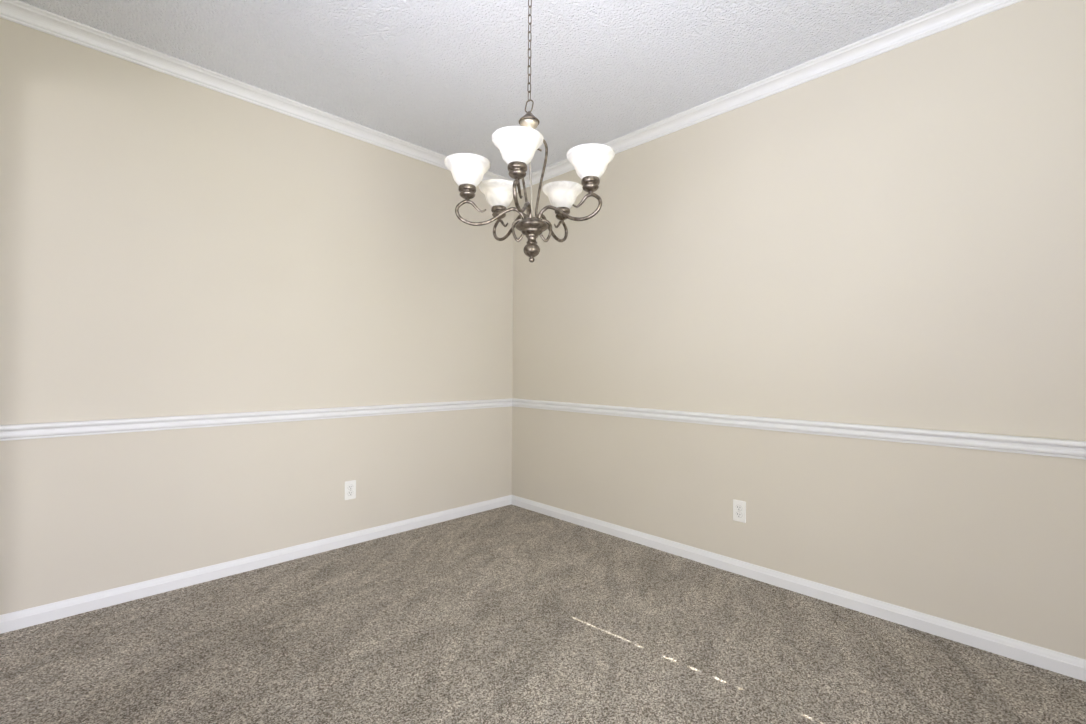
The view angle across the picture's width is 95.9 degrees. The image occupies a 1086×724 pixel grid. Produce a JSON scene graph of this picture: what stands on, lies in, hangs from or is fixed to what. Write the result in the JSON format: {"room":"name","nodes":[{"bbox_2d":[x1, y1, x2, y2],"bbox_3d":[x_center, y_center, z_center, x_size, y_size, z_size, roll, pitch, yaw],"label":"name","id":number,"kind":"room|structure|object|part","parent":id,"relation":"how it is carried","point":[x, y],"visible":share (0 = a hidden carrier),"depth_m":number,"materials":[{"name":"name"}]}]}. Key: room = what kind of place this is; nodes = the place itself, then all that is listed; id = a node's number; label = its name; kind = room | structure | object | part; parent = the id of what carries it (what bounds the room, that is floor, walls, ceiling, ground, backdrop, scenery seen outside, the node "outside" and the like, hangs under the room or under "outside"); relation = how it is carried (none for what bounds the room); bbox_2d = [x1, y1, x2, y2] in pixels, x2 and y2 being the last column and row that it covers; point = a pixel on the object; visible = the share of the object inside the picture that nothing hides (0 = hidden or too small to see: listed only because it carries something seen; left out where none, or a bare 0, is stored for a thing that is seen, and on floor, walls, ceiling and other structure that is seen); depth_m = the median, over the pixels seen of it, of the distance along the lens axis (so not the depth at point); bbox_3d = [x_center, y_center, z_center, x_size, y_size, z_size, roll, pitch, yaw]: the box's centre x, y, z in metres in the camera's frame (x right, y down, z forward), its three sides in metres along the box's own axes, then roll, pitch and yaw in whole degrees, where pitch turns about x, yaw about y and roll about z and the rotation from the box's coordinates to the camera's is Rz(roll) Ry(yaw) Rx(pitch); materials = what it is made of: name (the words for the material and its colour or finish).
{"room":"empty dining room","nodes":[
{"label":"empty dining room","id":0,"kind":"room"},
{"bbox_2d":[0,18,513,614],"bbox_3d":[-2.428,-0.192,2.045,6.000,2.677,0.120,1,-1,-45],"label":"wall","id":1,"kind":"structure","parent":0,"point":[170,245],"depth_m":2.61,"materials":[{"name":"beige paint"}]},
{"bbox_2d":[0,495,511,633],"bbox_3d":[-2.389,1.109,1.982,6.000,0.074,0.015,1,-1,-45],"label":"baseboard","id":2,"kind":"structure","parent":1,"relation":"attached to","point":[16,620],"depth_m":2.61,"materials":[{"name":"white wood"}]},
{"bbox_2d":[0,398,511,440],"bbox_3d":[-2.377,0.300,1.986,6.000,0.068,0.032,1,-1,-45],"label":"trim","id":3,"kind":"structure","parent":1,"relation":"attached to","point":[108,426],"depth_m":2.60,"materials":[{"name":"white wood"}]},
{"bbox_2d":[0,0,512,181],"bbox_3d":[-2.352,-1.498,1.992,6.000,0.064,0.070,1,-1,-45],"label":"trim","id":4,"kind":"structure","parent":1,"relation":"attached to","point":[16,11],"depth_m":2.54,"materials":[{"name":"white wood"}]},
{"bbox_2d":[345,480,355,499],"bbox_3d":[-1.231,0.820,3.135,0.072,0.118,0.009,1,-1,-45],"label":"electrical outlet","id":5,"kind":"object","parent":1,"relation":"attached to","point":[350,486],"visible":1,"depth_m":3.13,"materials":[{"name":"white plastic"}]},
{"bbox_2d":[18,0,957,179],"bbox_3d":[-0.863,-1.587,0.490,6.240,0.100,4.540,1,-1,-45],"label":"ceiling","id":6,"kind":"structure","parent":0,"point":[439,76],"depth_m":2.37,"materials":[{"name":"white paint"}]},
{"bbox_2d":[444,0,614,262],"bbox_3d":[-0.029,-0.953,1.925,0.619,1.126,0.661,1,-1,-45],"label":"chandelier","id":7,"kind":"object","parent":6,"relation":"hanging from","point":[517,145],"visible":1,"depth_m":1.84,"materials":[{"name":"white glass"}]},
{"bbox_3d":[-0.287,-0.707,1.865,0.176,0.100,0.176,1,-1,-45],"label":"lamp shade","id":8,"kind":"part","parent":7,"relation":"part of","materials":[{"name":"white glass"}]},
{"bbox_3d":[-0.196,-0.567,1.879,0.279,0.098,0.014,0,-1,-10],"label":"arm","id":9,"kind":"part","parent":7,"relation":"part of","materials":[{"name":"grey metal"}]},
{"bbox_3d":[-0.189,-0.704,2.108,0.176,0.100,0.176,1,-1,-45],"label":"lamp shade","id":10,"kind":"part","parent":7,"relation":"part of","materials":[{"name":"white glass"}]},
{"bbox_3d":[-0.134,-0.565,2.031,0.013,0.098,0.279,1,-1,-36],"label":"arm","id":11,"kind":"part","parent":7,"relation":"part of","materials":[{"name":"grey metal"}]},
{"bbox_3d":[-0.086,-0.708,1.662,0.176,0.100,0.176,1,-1,-45],"label":"lamp shade","id":12,"kind":"part","parent":7,"relation":"part of","materials":[{"name":"white glass"}]},
{"bbox_3d":[-0.070,-0.568,1.753,0.014,0.098,0.279,0,-1,10],"label":"arm","id":13,"kind":"part","parent":7,"relation":"part of","materials":[{"name":"grey metal"}]},
{"bbox_3d":[-0.049,-0.734,1.908,0.022,0.369,0.008,0,-1,0],"label":"rod","id":14,"kind":"part","parent":7,"relation":"part of","materials":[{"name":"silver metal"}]},
{"bbox_3d":[0.036,-0.564,2.040,0.013,0.098,0.279,0,-1,30],"label":"arm","id":15,"kind":"part","parent":7,"relation":"part of","materials":[{"name":"grey metal"}]},
{"bbox_3d":[0.084,-0.702,2.122,0.176,0.100,0.176,1,-1,-45],"label":"lamp shade","id":16,"kind":"part","parent":7,"relation":"part of","materials":[{"name":"white glass"}]},
{"bbox_3d":[0.091,-0.566,1.827,0.279,0.098,0.013,0,-1,30],"label":"arm","id":17,"kind":"part","parent":7,"relation":"part of","materials":[{"name":"grey metal"}]},
{"bbox_3d":[0.173,-0.705,1.782,0.176,0.100,0.176,1,-1,-45],"label":"lamp shade","id":18,"kind":"part","parent":7,"relation":"part of","materials":[{"name":"white glass"}]},
{"bbox_2d":[0,504,1085,723],"bbox_3d":[-0.882,1.189,0.459,6.240,0.100,4.540,1,-1,-45],"label":"floor","id":19,"kind":"structure","parent":0,"point":[509,614],"depth_m":1.96,"materials":[{"name":"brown carpet"}]},
{"bbox_2d":[512,0,1085,659],"bbox_3d":[1.259,-0.160,2.670,0.120,2.677,4.420,1,-1,-45],"label":"wall","id":20,"kind":"structure","parent":0,"point":[896,237],"depth_m":2.35,"materials":[{"name":"beige paint"}]},
{"bbox_2d":[733,499,745,522],"bbox_3d":[1.092,0.831,2.729,0.009,0.118,0.072,1,-1,-45],"label":"electrical outlet","id":21,"kind":"object","parent":20,"relation":"attached to","point":[739,507],"visible":1,"depth_m":2.73,"materials":[{"name":"white plastic"}]},
{"bbox_2d":[736,512,741,517],"bbox_3d":[1.090,0.850,2.727,0.003,0.029,0.036,1,-1,-45],"label":"receptacle","id":22,"kind":"object","parent":21,"relation":"attached to","point":[738,514],"depth_m":2.73,"materials":[{"name":"grey plastic"}]},
{"bbox_2d":[513,0,1022,189],"bbox_3d":[1.243,-1.468,2.575,0.070,0.064,4.300,1,-1,-45],"label":"trim","id":23,"kind":"structure","parent":20,"relation":"attached to","point":[956,13],"depth_m":2.47,"materials":[{"name":"white wood"}]},
{"bbox_2d":[511,495,1085,681],"bbox_3d":[1.245,1.140,2.566,0.015,0.074,4.300,1,-1,-45],"label":"baseboard","id":24,"kind":"structure","parent":20,"relation":"attached to","point":[1058,662],"depth_m":2.33,"materials":[{"name":"white wood"}]},
{"bbox_2d":[512,398,1085,459],"bbox_3d":[1.244,0.331,2.569,0.032,0.068,4.300,1,-1,-45],"label":"trim","id":25,"kind":"structure","parent":20,"relation":"attached to","point":[1075,449],"depth_m":2.33,"materials":[{"name":"white wood"}]}
]}

